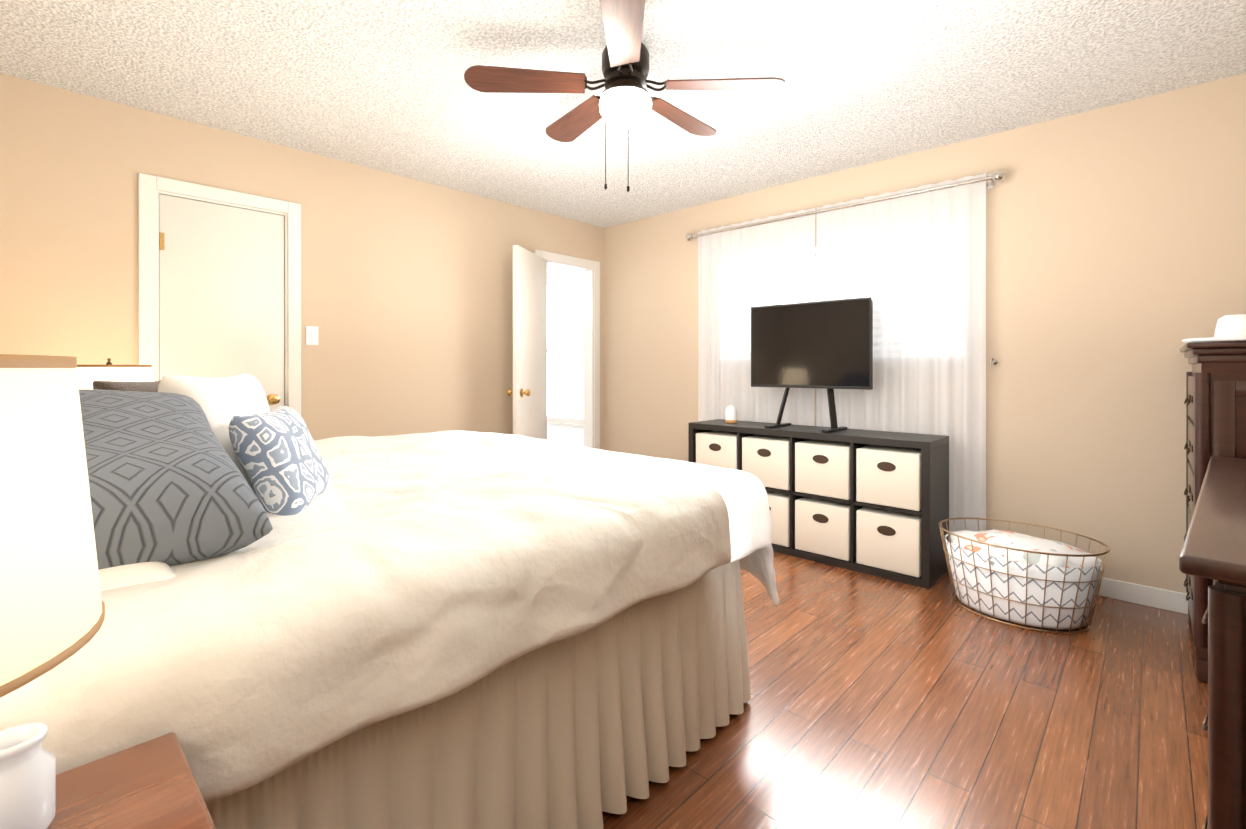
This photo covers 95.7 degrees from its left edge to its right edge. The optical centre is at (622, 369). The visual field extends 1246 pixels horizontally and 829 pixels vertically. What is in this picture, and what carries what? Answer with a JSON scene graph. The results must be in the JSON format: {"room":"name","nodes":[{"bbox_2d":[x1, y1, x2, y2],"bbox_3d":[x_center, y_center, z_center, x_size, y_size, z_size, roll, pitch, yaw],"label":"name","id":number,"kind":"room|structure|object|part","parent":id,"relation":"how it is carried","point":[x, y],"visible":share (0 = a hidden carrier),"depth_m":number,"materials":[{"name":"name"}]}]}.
{"room":"bedroom","nodes":[
{"label":"bedroom","id":0,"kind":"room"},
{"bbox_2d":[138,173,300,415],"bbox_3d":[-2.512,0.059,3.429,0.580,2.180,0.810,0,0,43],"label":"door frame","id":1,"kind":"structure","parent":0,"point":[139,174],"depth_m":2.87,"materials":[{"name":"white wood"}]},
{"bbox_2d":[0,73,603,449],"bbox_3d":[-1.699,-0.092,3.784,0.120,2.480,4.320,0,0,43],"label":"wall","id":2,"kind":"structure","parent":0,"point":[406,296],"depth_m":3.45,"materials":[{"name":"beige paint"}]},
{"bbox_2d":[159,194,283,410],"bbox_3d":[-2.206,0.113,3.142,0.109,2.057,0.580,0,0,43],"label":"closet door leaf","id":3,"kind":"structure","parent":2,"relation":"in","point":[221,291],"depth_m":3.14,"materials":[{"name":"white wood"}]},
{"bbox_2d":[306,326,317,344],"bbox_3d":[-1.907,-0.209,3.465,0.012,0.115,0.070,0,0,43],"label":"light switch","id":4,"kind":"object","parent":2,"relation":"attached to","point":[311,335],"visible":1,"depth_m":3.46,"materials":[{"name":"white plastic"}]},
{"bbox_2d":[507,245,546,439],"bbox_3d":[-0.726,0.110,4.448,0.180,2.057,0.600,0,0,13],"label":"door leaf","id":5,"kind":"structure","parent":2,"relation":"in","point":[529,392],"depth_m":4.37,"materials":[{"name":"white wood"}]},
{"bbox_2d":[534,249,599,448],"bbox_3d":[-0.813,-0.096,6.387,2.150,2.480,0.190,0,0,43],"label":"door frame","id":6,"kind":"structure","parent":0,"point":[572,353],"depth_m":6.05,"materials":[{"name":"white wood"}]},
{"bbox_2d":[0,0,1245,227],"bbox_3d":[-0.692,-1.381,3.138,7.070,0.100,4.760,0,0,43],"label":"ceiling","id":7,"kind":"structure","parent":0,"point":[378,84],"depth_m":2.53,"materials":[{"name":"white paint"}]},
{"bbox_2d":[464,0,784,191],"bbox_3d":[0.012,-1.014,2.400,1.129,0.630,1.142,0,0,43],"label":"ceiling fan","id":8,"kind":"object","parent":7,"relation":"hanging from","point":[626,101],"visible":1,"depth_m":2.25,"materials":[{"name":"brown wood"}]},
{"bbox_3d":[-0.393,-1.159,2.267,0.480,0.006,0.150,0,-11,-5],"label":"blade","id":9,"kind":"part","parent":8,"relation":"part of","materials":[{"name":"brown wood"}]},
{"bbox_3d":[-0.215,-1.160,2.638,0.150,0.006,0.480,13,-7,-33],"label":"blade","id":10,"kind":"part","parent":8,"relation":"part of","materials":[{"name":"brown wood"}]},
{"bbox_3d":[0.002,-1.159,1.896,0.150,0.006,0.480,-11,0,1],"label":"blade","id":11,"kind":"part","parent":8,"relation":"part of","materials":[{"name":"brown wood"}]},
{"bbox_3d":[0.011,-1.052,2.301,0.216,0.119,0.216,0,0,43],"label":"globe","id":12,"kind":"part","parent":8,"relation":"part of","materials":[{"name":"white glass"}]},
{"bbox_3d":[0.010,-1.014,2.330,0.424,0.630,0.426,0,0,43],"label":"motor","id":13,"kind":"part","parent":8,"relation":"part of","materials":[{"name":"black metal"}]},
{"label":"blade","id":14,"kind":"part","parent":8,"relation":"part of","materials":[{"name":"brown wood"}]},
{"bbox_3d":[0.415,-1.159,2.293,0.480,0.006,0.150,0,11,1],"label":"blade","id":15,"kind":"part","parent":8,"relation":"part of","materials":[{"name":"brown wood"}]},
{"bbox_2d":[602,551,1207,828],"bbox_3d":[0.037,1.201,2.239,4.770,0.100,4.440,0,0,43],"label":"floor","id":16,"kind":"structure","parent":0,"point":[875,702],"depth_m":1.84,"materials":[{"name":"brown wood"}]},
{"bbox_2d":[47,732,215,828],"bbox_3d":[-0.558,0.811,0.353,0.560,0.685,0.556,0,0,43],"label":"nightstand","id":17,"kind":"object","parent":16,"relation":"on","point":[151,784],"visible":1,"depth_m":0.62,"materials":[{"name":"brown wood"}]},
{"bbox_2d":[0,722,55,828],"bbox_3d":[-0.612,0.418,0.563,0.064,0.099,0.064,0,0,43],"label":"lamp base","id":18,"kind":"object","parent":17,"relation":"on","point":[27,781],"visible":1,"depth_m":0.56,"materials":[{"name":"white ceramic"}]},
{"bbox_2d":[0,354,104,697],"bbox_3d":[-0.669,0.213,0.439,0.393,0.510,0.393,0,0,43],"label":"lampshade","id":19,"kind":"object","parent":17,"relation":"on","point":[52,609],"visible":1,"depth_m":0.47,"materials":[{"name":"white fabric"}]},
{"bbox_2d":[0,373,778,828],"bbox_3d":[-0.944,0.581,1.897,2.156,1.140,2.279,0,0,43],"label":"bed","id":20,"kind":"object","parent":16,"relation":"on","point":[440,629],"visible":0.9,"depth_m":1.12,"materials":[{"name":"beige fabric"}]},
{"bbox_2d":[98,561,175,590],"bbox_3d":[-1.115,0.352,0.987,0.700,0.146,0.480,0,0,43],"label":"pillow","id":21,"kind":"object","parent":20,"relation":"on","point":[113,575],"depth_m":0.90,"materials":[{"name":"white fabric"}]},
{"bbox_2d":[158,373,269,492],"bbox_3d":[-1.070,0.185,1.542,0.144,0.380,0.500,-14,4,-14],"label":"pillow","id":22,"kind":"object","parent":20,"relation":"on","point":[220,399],"depth_m":1.40,"materials":[{"name":"white fabric"}]},
{"bbox_2d":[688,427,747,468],"bbox_3d":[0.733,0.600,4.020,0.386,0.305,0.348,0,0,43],"label":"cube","id":23,"kind":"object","parent":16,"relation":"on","point":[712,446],"depth_m":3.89,"materials":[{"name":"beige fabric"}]},
{"bbox_2d":[725,405,736,422],"bbox_3d":[0.769,0.316,4.019,0.086,0.122,0.086,0,0,43],"label":"speaker","id":24,"kind":"object","parent":23,"relation":"on","point":[730,413],"visible":1,"depth_m":3.98},
{"bbox_2d":[751,297,872,432],"bbox_3d":[1.168,-0.027,3.610,0.810,0.809,0.290,0,0,43],"label":"tv","id":25,"kind":"object","parent":23,"relation":"on","point":[828,345],"visible":0.96,"depth_m":3.58,"materials":[{"name":"black plastic"}]},
{"bbox_2d":[939,517,1109,633],"bbox_3d":[1.887,0.968,2.697,0.669,0.364,0.549,0,0,43],"label":"basket","id":26,"kind":"object","parent":16,"relation":"on","point":[1023,579],"visible":1,"depth_m":2.53,"materials":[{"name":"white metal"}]},
{"bbox_2d":[950,529,1101,567],"bbox_3d":[1.889,0.885,2.693,0.605,0.181,0.490,0,0,43],"label":"blanket","id":27,"kind":"object","parent":26,"relation":"on","point":[968,549],"depth_m":2.60,"materials":[{"name":"white fabric"}]},
{"bbox_2d":[1179,456,1245,828],"bbox_3d":[1.675,0.727,1.246,1.560,0.850,0.560,0,0,-43],"label":"dresser","id":28,"kind":"object","parent":16,"relation":"on","point":[1214,546],"visible":1,"depth_m":0.92,"materials":[{"name":"brown wood"}]},
{"bbox_2d":[1179,342,1245,682],"bbox_3d":[2.570,0.526,2.145,0.630,1.250,0.770,0,0,43],"label":"chest","id":29,"kind":"object","parent":16,"relation":"on","point":[1215,401],"visible":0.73,"depth_m":2.06,"materials":[{"name":"brown wood"}]},
{"bbox_2d":[1182,314,1245,343],"bbox_3d":[2.278,-0.154,2.088,0.300,0.103,0.335,0,0,43],"label":"hat","id":30,"kind":"object","parent":29,"relation":"on","point":[1230,328],"visible":0.96,"depth_m":2.06,"materials":[{"name":"white fabric"}]},
{"bbox_3d":[-2.289,0.825,2.484,0.520,0.650,0.536,0,0,43],"label":"nightstand","id":31,"kind":"object","parent":16,"relation":"on","visible":0},
{"bbox_2d":[76,358,153,388],"bbox_3d":[-2.208,0.224,2.424,0.343,0.550,0.343,0,0,43],"label":"lamp","id":32,"kind":"object","parent":31,"relation":"on","point":[87,375],"visible":0.29,"depth_m":2.33,"materials":[{"name":"white fabric"}]},
{"bbox_2d":[604,73,1245,613],"bbox_3d":[1.511,-0.092,3.807,4.770,2.480,0.134,0,0,43],"label":"wall","id":33,"kind":"structure","parent":0,"point":[1114,255],"depth_m":2.94,"materials":[{"name":"beige paint"}]},
{"bbox_2d":[814,247,816,301],"bbox_3d":[1.415,-0.440,3.872,1.780,0.825,0.128,0,0,43],"label":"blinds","id":34,"kind":"object","parent":33,"relation":"attached to","point":[815,274],"visible":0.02,"depth_m":3.92,"materials":[{"name":"white"}]},
{"bbox_2d":[685,170,1005,562],"bbox_3d":[1.315,0.008,3.847,2.176,2.230,0.100,0,0,43],"label":"curtains","id":35,"kind":"object","parent":33,"relation":"attached to","point":[911,262],"visible":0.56,"depth_m":3.51,"materials":[{"name":"white fabric"}]},
{"bbox_3d":[0.955,0.010,4.170,0.986,2.225,0.053,0,0,43],"label":"panel","id":36,"kind":"part","parent":35,"relation":"part of","materials":[{"name":"white fabric"}]},
{"bbox_3d":[1.315,-1.067,3.845,2.176,0.080,0.100,0,0,43],"label":"rod","id":37,"kind":"part","parent":35,"relation":"part of","materials":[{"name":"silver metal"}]},
{"bbox_3d":[1.676,0.011,3.494,0.990,2.225,0.054,0,0,43],"label":"panel","id":38,"kind":"part","parent":35,"relation":"part of","materials":[{"name":"white fabric"}]}
]}

